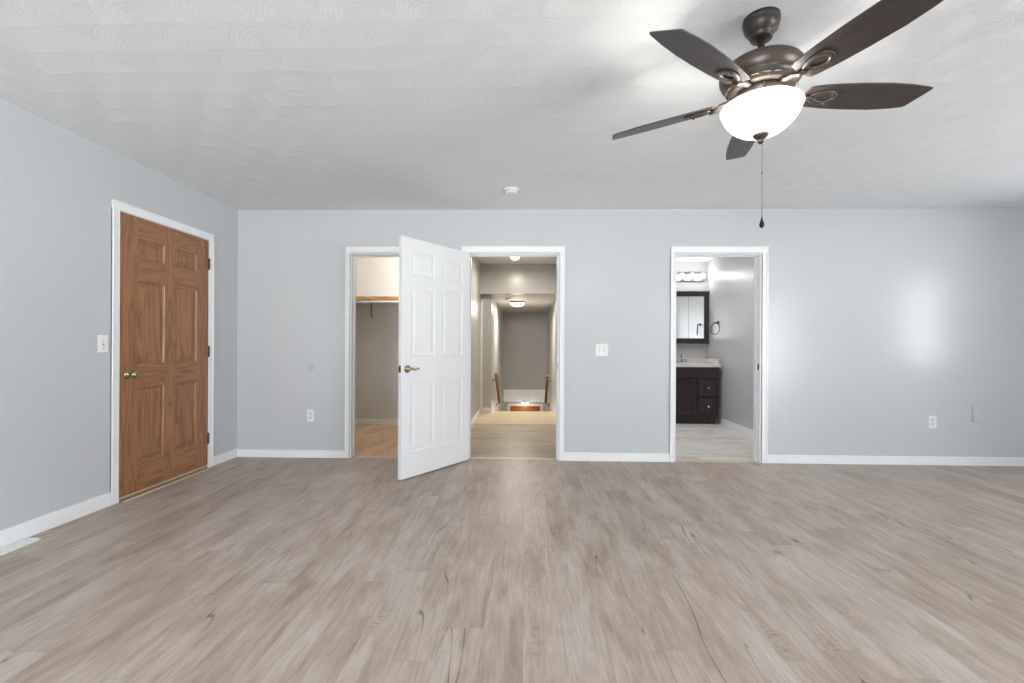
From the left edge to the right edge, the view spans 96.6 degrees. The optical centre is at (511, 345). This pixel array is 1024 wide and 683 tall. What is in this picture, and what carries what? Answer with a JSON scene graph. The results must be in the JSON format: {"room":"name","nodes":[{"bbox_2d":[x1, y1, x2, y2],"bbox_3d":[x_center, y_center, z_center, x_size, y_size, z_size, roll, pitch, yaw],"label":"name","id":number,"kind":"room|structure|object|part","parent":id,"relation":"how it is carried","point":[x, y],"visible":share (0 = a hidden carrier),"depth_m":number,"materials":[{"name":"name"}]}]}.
{"room":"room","nodes":[
{"label":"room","id":0,"kind":"room"},
{"bbox_2d":[0,98,237,529],"bbox_3d":[-2.901,-0.121,1.073,0.170,2.440,7.126,0,0,2],"label":"wall","id":1,"kind":"structure","parent":0,"point":[58,186],"depth_m":2.82,"materials":[{"name":"grey paint"}]},
{"bbox_2d":[98,335,107,351],"bbox_3d":[-2.753,-0.013,3.075,0.017,0.117,0.072,0,0,2],"label":"light switch","id":2,"kind":"object","parent":1,"relation":"attached to","point":[102,339],"visible":1,"depth_m":3.07,"materials":[{"name":"white plastic"}]},
{"bbox_2d":[0,448,237,547],"bbox_3d":[-2.815,1.052,1.098,0.013,0.095,6.841,0,0,2],"label":"baseboard","id":3,"kind":"structure","parent":1,"relation":"attached to","point":[10,535],"depth_m":2.78,"materials":[{"name":"white paint"}]},
{"bbox_2d":[110,199,214,504],"bbox_3d":[-2.769,0.045,3.648,0.074,2.110,1.026,0,0,2],"label":"trim","id":4,"kind":"structure","parent":1,"relation":"attached to","point":[117,206],"depth_m":3.19,"materials":[{"name":"white paint"}]},
{"bbox_2d":[119,212,209,497],"bbox_3d":[-2.722,0.064,3.654,0.107,2.008,0.906,0,0,2],"label":"door","id":5,"kind":"structure","parent":1,"relation":"in","point":[165,350],"depth_m":3.58,"materials":[{"name":"brown wood"}]},
{"bbox_3d":[-2.716,0.206,3.263,0.071,0.066,0.066,0,0,2],"label":"knob","id":6,"kind":"part","parent":5,"relation":"part of","materials":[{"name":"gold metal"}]},
{"bbox_2d":[119,465,211,501],"bbox_3d":[-2.753,1.087,3.648,0.096,0.025,0.896,0,0,2],"label":"trim","id":7,"kind":"structure","parent":1,"relation":"attached to","point":[205,465],"depth_m":3.57,"materials":[{"name":"brown wood"}]},
{"bbox_2d":[355,257,398,418],"bbox_3d":[-1.500,-0.114,5.530,1.615,2.440,1.862,0,0,2],"label":"wall","id":8,"kind":"structure","parent":0,"point":[377,336],"depth_m":6.37,"materials":[{"name":"paint"}]},
{"bbox_2d":[355,419,397,424],"bbox_3d":[-1.458,1.068,5.479,1.515,0.077,1.762,0,0,2],"label":"baseboard","id":9,"kind":"structure","parent":8,"relation":"attached to","point":[357,421],"depth_m":6.36,"materials":[{"name":"white paint"}]},
{"bbox_2d":[356,296,398,316],"bbox_3d":[-1.430,-0.523,6.185,1.509,0.260,0.347,0,0,2],"label":"closet shelf","id":10,"kind":"object","parent":8,"relation":"attached to","point":[359,299],"visible":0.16,"depth_m":6.06,"materials":[{"name":"white paint"}]},
{"bbox_3d":[-1.434,-0.578,6.028,1.509,0.031,0.032,0,0,2],"label":"hanging rod","id":11,"kind":"part","parent":10,"relation":"part of","materials":[{"name":"white plastic"}]},
{"bbox_2d":[0,411,1023,682],"bbox_3d":[1.217,1.195,2.552,8.335,0.150,10.310,0,0,2],"label":"floor","id":12,"kind":"structure","parent":0,"point":[238,569],"depth_m":2.23,"materials":[{"name":"beige laminate"}]},
{"bbox_2d":[0,537,43,555],"bbox_3d":[-2.719,1.097,2.421,0.098,0.006,0.360,0,0,2],"label":"floor vent","id":13,"kind":"object","parent":12,"relation":"in","point":[24,542],"visible":1,"depth_m":2.50,"materials":[{"name":"white plastic"}]},
{"bbox_2d":[676,367,717,423],"bbox_3d":[2.578,0.718,6.804,0.748,0.818,0.652,0,0,2],"label":"bathroom vanity","id":14,"kind":"object","parent":12,"relation":"on","point":[696,387],"visible":0.71,"depth_m":6.52,"materials":[{"name":"brown wood"}]},
{"bbox_3d":[2.422,0.730,6.526,0.426,0.510,0.019,0,0,2],"label":"cabinet door","id":15,"kind":"part","parent":14,"relation":"part of","materials":[{"name":"brown wood"}]},
{"bbox_2d":[676,357,720,366],"bbox_3d":[2.585,0.247,6.816,0.795,0.123,0.629,0,0,2],"label":"countertop","id":16,"kind":"structure","parent":14,"relation":"on","point":[691,362],"depth_m":6.74,"materials":[{"name":"stone"}]},
{"bbox_2d":[676,354,687,362],"bbox_3d":[2.612,0.192,7.036,0.160,0.139,0.167,0,0,41],"label":"sink faucet","id":17,"kind":"object","parent":16,"relation":"on","point":[677,361],"visible":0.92,"depth_m":7.03,"materials":[{"name":"silver metal"}]},
{"bbox_3d":[2.798,0.865,6.516,0.272,0.244,0.019,0,0,2],"label":"drawer","id":18,"kind":"part","parent":14,"relation":"part of","materials":[{"name":"brown wood"}]},
{"bbox_3d":[2.799,0.602,6.516,0.272,0.250,0.019,0,0,2],"label":"drawer","id":19,"kind":"part","parent":14,"relation":"part of","materials":[{"name":"brown wood"}]},
{"bbox_2d":[0,0,1023,209],"bbox_3d":[1.185,-1.380,0.913,8.335,0.120,7.031,0,0,2],"label":"ceiling","id":20,"kind":"structure","parent":0,"point":[242,104],"depth_m":2.46,"materials":[{"name":"paint"}]},
{"bbox_2d":[504,187,518,194],"bbox_3d":[-0.005,-1.308,3.872,0.132,0.037,0.132,0,0,2],"label":"smoke detector","id":21,"kind":"object","parent":20,"relation":"attached to","point":[508,190],"visible":1,"depth_m":3.83,"materials":[{"name":"white plastic"}]},
{"bbox_2d":[612,0,942,227],"bbox_3d":[0.963,-0.898,1.882,1.199,0.846,1.252,0,0,38],"label":"ceiling fan","id":22,"kind":"object","parent":20,"relation":"hanging from","point":[757,81],"visible":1,"depth_m":1.74,"materials":[{"name":"brown metal"}]},
{"bbox_3d":[0.673,-1.011,2.085,0.488,0.040,0.132,0,0,36],"label":"blade","id":23,"kind":"part","parent":22,"relation":"part of","materials":[{"name":"brown wood"}]},
{"bbox_3d":[0.673,-1.011,1.601,0.488,0.040,0.132,0,0,-36],"label":"blade","id":24,"kind":"part","parent":22,"relation":"part of","materials":[{"name":"brown wood"}]},
{"bbox_3d":[1.133,-1.008,2.235,0.132,0.040,0.488,0,0,18],"label":"blade","id":25,"kind":"part","parent":22,"relation":"part of","materials":[{"name":"brown wood"}]},
{"bbox_3d":[1.006,-0.913,1.843,0.009,0.125,0.009,0,0,24],"label":"bowl rod","id":26,"kind":"part","parent":22,"relation":"part of","materials":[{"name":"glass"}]},
{"bbox_3d":[1.010,-0.498,1.843,0.019,0.046,0.019,0,0,2],"label":"pull knob","id":27,"kind":"part","parent":22,"relation":"part of","materials":[{"name":"black metal"}]},
{"bbox_3d":[0.953,-0.943,1.723,0.004,0.123,0.077,0,0,23],"label":"pull chain","id":28,"kind":"part","parent":22,"relation":"part of","materials":[{"name":"metal"}]},
{"bbox_3d":[1.418,-1.007,1.844,0.488,0.040,0.132,0,0,0],"label":"blade","id":29,"kind":"part","parent":22,"relation":"part of","materials":[{"name":"brown wood"}]},
{"bbox_3d":[1.134,-1.008,1.452,0.132,0.040,0.488,0,0,-18],"label":"blade","id":30,"kind":"part","parent":22,"relation":"part of","materials":[{"name":"brown wood"}]},
{"bbox_2d":[471,257,556,419],"bbox_3d":[0.195,-0.105,6.050,1.745,2.440,2.994,0,0,2],"label":"wall","id":31,"kind":"structure","parent":0,"point":[486,278],"depth_m":7.39,"materials":[{"name":"grey paint"}]},
{"bbox_2d":[477,257,556,263],"bbox_3d":[0.054,-1.376,5.979,1.225,0.100,2.844,0,0,2],"label":"ceiling","id":32,"kind":"structure","parent":0,"point":[482,260],"depth_m":7.11,"materials":[{"name":"white paint"}]},
{"bbox_2d":[481,295,554,411],"bbox_3d":[0.218,1.362,9.533,1.815,4.407,4.271,0,0,2],"label":"wall","id":33,"kind":"structure","parent":0,"point":[519,347],"depth_m":11.55,"materials":[{"name":"grey paint"}]},
{"bbox_2d":[480,300,482,409],"bbox_3d":[-0.505,0.156,7.558,0.034,1.810,0.018,0,0,2],"label":"trim","id":34,"kind":"structure","parent":33,"relation":"attached to","point":[481,348],"depth_m":7.55,"materials":[{"name":"white paint"}]},
{"bbox_2d":[493,373,500,405],"bbox_3d":[-0.278,0.825,8.421,0.086,0.710,1.202,0,0,2],"label":"handrail","id":35,"kind":"object","parent":33,"relation":"attached to","point":[495,374],"visible":0.99,"depth_m":8.30,"materials":[{"name":"brown wood"}]},
{"bbox_2d":[471,407,555,426],"bbox_3d":[0.043,1.072,6.054,1.225,0.085,2.994,0,0,2],"label":"baseboard","id":36,"kind":"structure","parent":33,"relation":"attached to","point":[484,410],"depth_m":7.25,"materials":[{"name":"white paint"}]},
{"bbox_2d":[503,389,544,401],"bbox_3d":[0.321,1.273,11.524,1.078,0.315,0.085,0,0,2],"label":"trim","id":37,"kind":"structure","parent":33,"relation":"attached to","point":[509,395],"depth_m":11.50,"materials":[{"name":"white paint"}]},
{"bbox_2d":[510,406,539,410],"bbox_3d":[0.324,2.546,11.509,0.758,2.020,0.107,0,0,2],"label":"door","id":38,"kind":"structure","parent":33,"relation":"in","point":[512,408],"depth_m":11.53,"materials":[{"name":"brown wood"}]},
{"bbox_2d":[507,403,542,410],"bbox_3d":[0.329,2.516,11.556,0.908,2.100,0.020,0,0,2],"label":"trim","id":39,"kind":"structure","parent":33,"relation":"attached to","point":[508,404],"depth_m":11.55,"materials":[{"name":"white paint"}]},
{"bbox_2d":[544,375,550,404],"bbox_3d":[0.783,0.988,10.007,0.115,0.749,0.781,0,0,2],"label":"handrail","id":40,"kind":"object","parent":33,"relation":"attached to","point":[547,376],"visible":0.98,"depth_m":9.95,"materials":[{"name":"brown wood"}]},
{"bbox_3d":[0.755,0.964,10.008,0.060,0.702,0.781,0,0,2],"label":"wooden rail","id":41,"kind":"part","parent":40,"relation":"part of","materials":[{"name":"brown wood"}]},
{"bbox_2d":[481,294,554,312],"bbox_3d":[0.238,-0.892,9.583,1.400,0.100,4.171,0,0,2],"label":"ceiling","id":42,"kind":"structure","parent":0,"point":[533,302],"depth_m":8.73,"materials":[{"name":"white paint"}]},
{"bbox_2d":[509,301,524,306],"bbox_3d":[0.104,-0.794,8.730,0.309,0.096,0.309,0,0,2],"label":"ceiling light","id":43,"kind":"object","parent":42,"relation":"attached to","point":[513,303],"visible":0.99,"depth_m":8.63,"materials":[{"name":"white glass"}]},
{"bbox_2d":[237,208,1023,457],"bbox_3d":[1.361,-0.099,4.463,8.165,2.440,0.115,0,0,2],"label":"wall","id":44,"kind":"structure","parent":0,"point":[882,322],"depth_m":4.37,"materials":[{"name":"grey paint"}]},
{"bbox_2d":[307,410,313,421],"bbox_3d":[-1.986,0.691,4.493,0.072,0.117,0.008,0,0,2],"label":"wall outlet","id":45,"kind":"object","parent":44,"relation":"attached to","point":[310,413],"visible":1,"depth_m":4.49,"materials":[{"name":"white plastic"}]},
{"bbox_2d":[307,364,313,370],"bbox_3d":[-1.987,0.218,4.493,0.064,0.064,0.008,0,0,2],"label":"bumper cover","id":46,"kind":"object","parent":44,"relation":"attached to","point":[310,367],"visible":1,"depth_m":4.49,"materials":[{"name":"white plastic"}]},
{"bbox_2d":[344,246,398,457],"bbox_3d":[-1.186,0.069,4.526,0.901,2.078,0.137,0,0,2],"label":"trim","id":47,"kind":"structure","parent":44,"relation":"attached to","point":[356,251],"depth_m":4.48,"materials":[{"name":"white paint"}]},
{"bbox_2d":[352,456,397,457],"bbox_3d":[-1.201,1.110,4.528,0.765,0.016,0.045,0,0,2],"label":"trim","id":48,"kind":"structure","parent":44,"relation":"attached to","point":[352,456],"depth_m":4.52,"materials":[{"name":"beige wood"}]},
{"bbox_2d":[398,236,469,479],"bbox_3d":[-0.670,0.101,4.074,0.145,1.995,0.870,0,0,35],"label":"door","id":49,"kind":"structure","parent":44,"relation":"in","point":[434,345],"depth_m":4.00,"materials":[{"name":"white paint"}]},
{"bbox_3d":[-0.826,0.193,3.777,0.055,0.066,0.129,0,0,35],"label":"handle","id":50,"kind":"part","parent":49,"relation":"part of","materials":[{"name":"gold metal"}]},
{"bbox_2d":[461,246,564,460],"bbox_3d":[0.005,0.074,4.493,1.008,2.080,0.137,0,0,2],"label":"trim","id":51,"kind":"structure","parent":44,"relation":"attached to","point":[475,251],"depth_m":4.43,"materials":[{"name":"white paint"}]},
{"bbox_2d":[469,457,556,459],"bbox_3d":[0.010,1.116,4.495,0.864,0.016,0.045,0,0,2],"label":"trim","id":52,"kind":"structure","parent":44,"relation":"attached to","point":[470,457],"depth_m":4.48,"materials":[{"name":"beige wood"}]},
{"bbox_2d":[595,344,607,355],"bbox_3d":[0.868,0.043,4.410,0.120,0.117,0.017,0,0,2],"label":"light switch","id":53,"kind":"object","parent":44,"relation":"attached to","point":[600,349],"visible":1,"depth_m":4.41,"materials":[{"name":"white plastic"}]},
{"bbox_2d":[237,449,1023,465],"bbox_3d":[1.275,1.080,4.401,7.982,0.082,0.013,0,0,2],"label":"baseboard","id":54,"kind":"structure","parent":44,"relation":"attached to","point":[568,456],"depth_m":4.35,"materials":[{"name":"white paint"}]},
{"bbox_2d":[675,459,756,461],"bbox_3d":[1.976,1.126,4.441,0.797,0.016,0.045,0,0,2],"label":"trim","id":55,"kind":"structure","parent":44,"relation":"attached to","point":[675,459],"depth_m":4.43,"materials":[{"name":"grey wood"}]},
{"bbox_2d":[670,246,768,462],"bbox_3d":[1.989,0.086,4.439,0.926,2.076,0.137,0,0,2],"label":"trim","id":56,"kind":"structure","parent":44,"relation":"attached to","point":[760,254],"depth_m":4.38,"materials":[{"name":"white paint"}]},
{"bbox_2d":[928,416,936,427],"bbox_3d":[3.993,0.727,4.329,0.072,0.117,0.008,0,0,2],"label":"wall outlet","id":57,"kind":"object","parent":44,"relation":"attached to","point":[932,419],"visible":1,"depth_m":4.33,"materials":[{"name":"white plastic"}]},
{"bbox_2d":[972,406,980,421],"bbox_3d":[4.402,0.647,4.317,0.082,0.150,0.008,0,0,2],"label":"blank plate","id":58,"kind":"object","parent":44,"relation":"attached to","point":[976,413],"visible":1,"depth_m":4.32,"materials":[{"name":"grey paint"}]},
{"bbox_2d":[677,257,715,261],"bbox_3d":[2.088,-1.365,5.823,1.840,0.100,2.644,0,0,2],"label":"ceiling","id":59,"kind":"structure","parent":0,"point":[679,259],"depth_m":6.94,"materials":[{"name":"white paint"}]},
{"bbox_2d":[676,257,753,429],"bbox_3d":[2.083,-0.095,5.873,2.040,2.440,2.744,0,0,2],"label":"wall","id":60,"kind":"structure","parent":0,"point":[729,281],"depth_m":6.30,"materials":[{"name":"paint"}]},
{"bbox_2d":[676,357,702,362],"bbox_3d":[2.593,0.224,7.120,0.795,0.076,0.020,0,0,2],"label":"backsplash","id":61,"kind":"structure","parent":60,"relation":"attached to","point":[689,359],"depth_m":7.10,"materials":[{"name":"stone"}]},
{"bbox_2d":[676,272,704,280],"bbox_3d":[2.679,-1.072,7.057,0.610,0.140,0.143,0,0,2],"label":"vanity light","id":62,"kind":"object","parent":60,"relation":"attached to","point":[680,276],"visible":0.77,"depth_m":7.08,"materials":[{"name":"white glass"}]},
{"bbox_2d":[676,291,708,343],"bbox_3d":[2.723,-0.435,7.070,0.624,0.806,0.113,0,0,2],"label":"medicine cabinet","id":63,"kind":"object","parent":60,"relation":"attached to","point":[692,307],"visible":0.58,"depth_m":7.03,"materials":[{"name":"brown wood"}]},
{"bbox_3d":[2.604,-0.435,7.039,0.231,0.644,0.012,0,0,2],"label":"mirror door","id":64,"kind":"part","parent":63,"relation":"part of","materials":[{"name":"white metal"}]},
{"bbox_3d":[2.839,-0.434,7.033,0.231,0.644,0.012,0,0,2],"label":"mirror door","id":65,"kind":"part","parent":63,"relation":"part of","materials":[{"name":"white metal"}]},
{"bbox_2d":[710,321,719,334],"bbox_3d":[2.998,-0.263,6.688,0.068,0.203,0.174,0,0,-22],"label":"towel ring","id":66,"kind":"object","parent":60,"relation":"attached to","point":[717,322],"visible":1,"depth_m":6.67,"materials":[{"name":"black metal"}]},
{"bbox_2d":[721,418,752,436],"bbox_3d":[2.075,1.082,5.823,1.840,0.085,2.644,0,0,2],"label":"baseboard","id":67,"kind":"structure","parent":60,"relation":"attached to","point":[745,430],"depth_m":6.04,"materials":[{"name":"white paint"}]}
]}

